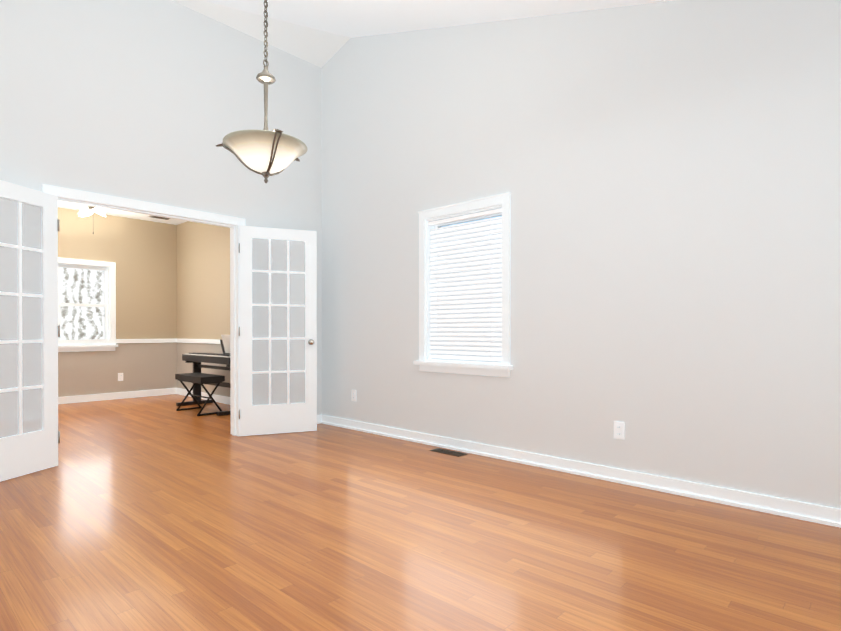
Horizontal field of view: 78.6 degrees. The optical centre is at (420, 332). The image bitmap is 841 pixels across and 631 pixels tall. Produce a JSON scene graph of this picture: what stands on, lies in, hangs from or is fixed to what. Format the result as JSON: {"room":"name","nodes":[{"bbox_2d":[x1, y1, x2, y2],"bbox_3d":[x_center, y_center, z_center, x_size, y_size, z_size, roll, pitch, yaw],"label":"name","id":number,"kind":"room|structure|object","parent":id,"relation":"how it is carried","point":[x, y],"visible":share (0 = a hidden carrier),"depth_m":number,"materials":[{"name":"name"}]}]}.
{"room":"empty living room","nodes":[
{"label":"empty living room","id":0,"kind":"room"},
{"bbox_2d":[58,207,176,396],"bbox_3d":[-5.234,-0.454,7.091,0.120,2.900,3.840,0,0,43],"label":"wall","id":1,"kind":"structure","parent":0,"point":[142,254],"depth_m":7.87,"materials":[{"name":"beige paint"}]},
{"bbox_2d":[58,257,117,351],"bbox_3d":[-4.873,-0.396,7.438,0.180,1.320,0.840,0,0,43],"label":"window","id":2,"kind":"structure","parent":1,"relation":"in","point":[109,280],"depth_m":7.54,"materials":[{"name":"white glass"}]},
{"bbox_2d":[118,373,122,380],"bbox_3d":[-4.529,0.663,7.764,0.010,0.115,0.070,0,0,43],"label":"electrical outlet","id":3,"kind":"object","parent":1,"relation":"attached to","point":[120,376],"visible":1,"depth_m":7.76,"materials":[{"name":"plastic"}]},
{"bbox_2d":[58,201,186,224],"bbox_3d":[-3.845,-1.825,5.805,3.900,0.150,3.840,0,0,43],"label":"ceiling","id":4,"kind":"structure","parent":0,"point":[74,206],"depth_m":7.62,"materials":[{"name":"white paint"}]},
{"bbox_2d":[78,205,105,233],"bbox_3d":[-4.255,-1.518,6.660,0.322,0.470,0.176,0,0,2],"label":"ceiling light","id":5,"kind":"object","parent":4,"relation":"attached to","point":[84,211],"visible":0.58,"depth_m":6.63,"materials":[{"name":"white glass"}]},
{"bbox_2d":[147,215,170,219],"bbox_3d":[-3.903,-1.751,7.749,0.300,0.012,0.300,0,0,43],"label":"ceiling vent","id":6,"kind":"object","parent":4,"relation":"in","point":[151,216],"visible":0.5,"depth_m":7.78,"materials":[{"name":"metal"}]},
{"bbox_2d":[0,0,321,414],"bbox_3d":[-2.638,-0.984,4.152,0.120,3.981,4.640,0,0,43],"label":"wall","id":7,"kind":"structure","parent":0,"point":[154,101],"depth_m":4.49,"materials":[{"name":"grey paint"}]},
{"bbox_2d":[0,180,59,481],"bbox_3d":[-2.830,-0.014,3.522,0.173,2.030,0.750,0,0,13],"label":"french door","id":8,"kind":"structure","parent":7,"relation":"in","point":[29,330],"depth_m":3.66,"materials":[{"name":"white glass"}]},
{"bbox_2d":[42,184,244,435],"bbox_3d":[-2.326,-0.055,4.493,0.160,2.120,1.630,0,0,43],"label":"door frame","id":9,"kind":"structure","parent":7,"relation":"attached to","point":[68,195],"depth_m":4.87,"materials":[{"name":"white wood"}]},
{"bbox_2d":[239,226,316,435],"bbox_3d":[-1.410,-0.020,5.105,0.750,2.030,0.173,0,0,-22],"label":"french door","id":10,"kind":"structure","parent":7,"relation":"in","point":[288,416],"depth_m":5.09,"materials":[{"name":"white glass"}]},
{"bbox_2d":[317,415,320,423],"bbox_3d":[-1.422,0.957,5.368,0.027,0.090,0.875,0,0,43],"label":"baseboard","id":11,"kind":"structure","parent":7,"relation":"attached to","point":[318,416],"depth_m":5.69,"materials":[{"name":"white wood"}]},
{"bbox_2d":[0,394,840,630],"bbox_3d":[-2.079,1.058,3.644,9.800,0.100,5.000,0,0,43],"label":"floor","id":12,"kind":"structure","parent":0,"point":[155,513],"depth_m":2.47,"materials":[{"name":"brown wood"}]},
{"bbox_2d":[175,373,224,415],"bbox_3d":[-2.789,0.763,6.487,0.740,0.470,0.320,0,0,43],"label":"piano bench","id":13,"kind":"object","parent":12,"relation":"on","point":[200,378],"visible":0.92,"depth_m":6.33,"materials":[{"name":"black metal"}]},
{"bbox_2d":[176,335,230,415],"bbox_3d":[-2.713,0.509,6.776,1.340,0.976,0.490,0,0,43],"label":"keyboard","id":14,"kind":"object","parent":12,"relation":"on","point":[196,359],"visible":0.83,"depth_m":6.79,"materials":[{"name":"black plastic"}]},
{"bbox_2d":[430,448,466,456],"bbox_3d":[0.236,1.002,4.325,0.320,0.007,0.120,0,0,43],"label":"floor vent","id":15,"kind":"object","parent":12,"relation":"in","point":[449,452],"visible":1,"depth_m":4.31,"materials":[{"name":"metal"}]},
{"bbox_2d":[172,0,673,67],"bbox_3d":[-0.645,-2.072,2.311,5.540,2.528,4.640,0,0,43],"label":"ceiling","id":16,"kind":"structure","parent":0,"point":[320,33],"depth_m":4.54,"materials":[{"name":"paint"}]},
{"bbox_2d":[216,0,306,182],"bbox_3d":[-0.789,-1.514,2.718,0.470,1.445,0.470,0,0,43],"label":"pendant light","id":17,"kind":"object","parent":16,"relation":"hanging from","point":[265,153],"visible":1,"depth_m":2.64,"materials":[{"name":"white glass"}]},
{"bbox_2d":[177,0,840,508],"bbox_3d":[-0.503,-1.058,5.257,9.320,4.120,0.120,0,0,43],"label":"wall","id":18,"kind":"structure","parent":0,"point":[667,174],"depth_m":3.51,"materials":[{"name":"grey paint"}]},
{"bbox_2d":[58,339,229,404],"bbox_3d":[-3.801,0.551,5.773,3.780,0.900,3.600,0,0,43],"label":"chair rail","id":19,"kind":"object","parent":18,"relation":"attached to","point":[123,395],"depth_m":7.68,"materials":[{"name":"white wood"}]},
{"bbox_2d":[352,390,355,400],"bbox_3d":[-0.694,0.652,5.351,0.070,0.115,0.010,0,0,43],"label":"electrical outlet","id":20,"kind":"object","parent":18,"relation":"attached to","point":[353,395],"visible":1,"depth_m":5.35,"materials":[{"name":"plastic"}]},
{"bbox_2d":[414,192,512,376],"bbox_3d":[0.374,-0.380,4.407,1.015,1.454,0.185,0,0,43],"label":"window","id":21,"kind":"structure","parent":18,"relation":"in","point":[502,369],"depth_m":4.37,"materials":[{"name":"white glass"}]},
{"bbox_2d":[428,207,501,362],"bbox_3d":[0.378,-0.387,4.412,0.803,1.257,0.049,0,0,43],"label":"window blinds","id":22,"kind":"object","parent":21,"relation":"attached to","point":[465,290],"visible":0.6,"depth_m":4.39,"materials":[{"name":"white plastic"}]},
{"bbox_2d":[321,415,840,527],"bbox_3d":[0.837,0.962,3.930,5.300,0.090,0.027,0,0,43],"label":"baseboard","id":23,"kind":"structure","parent":18,"relation":"attached to","point":[825,515],"depth_m":3.43,"materials":[{"name":"white wood"}]},
{"bbox_2d":[614,421,624,439],"bbox_3d":[1.343,0.659,3.474,0.070,0.115,0.010,0,0,43],"label":"electrical outlet","id":24,"kind":"object","parent":18,"relation":"attached to","point":[619,430],"visible":1,"depth_m":3.47,"materials":[{"name":"plastic"}]},
{"label":"outside","id":25,"kind":"structure","parent":0,"visible":0},
{"bbox_2d":[60,267,104,339],"bbox_3d":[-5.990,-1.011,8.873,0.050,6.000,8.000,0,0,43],"label":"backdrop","id":26,"kind":"structure","parent":25,"point":[92,287],"depth_m":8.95,"materials":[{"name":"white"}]}
]}

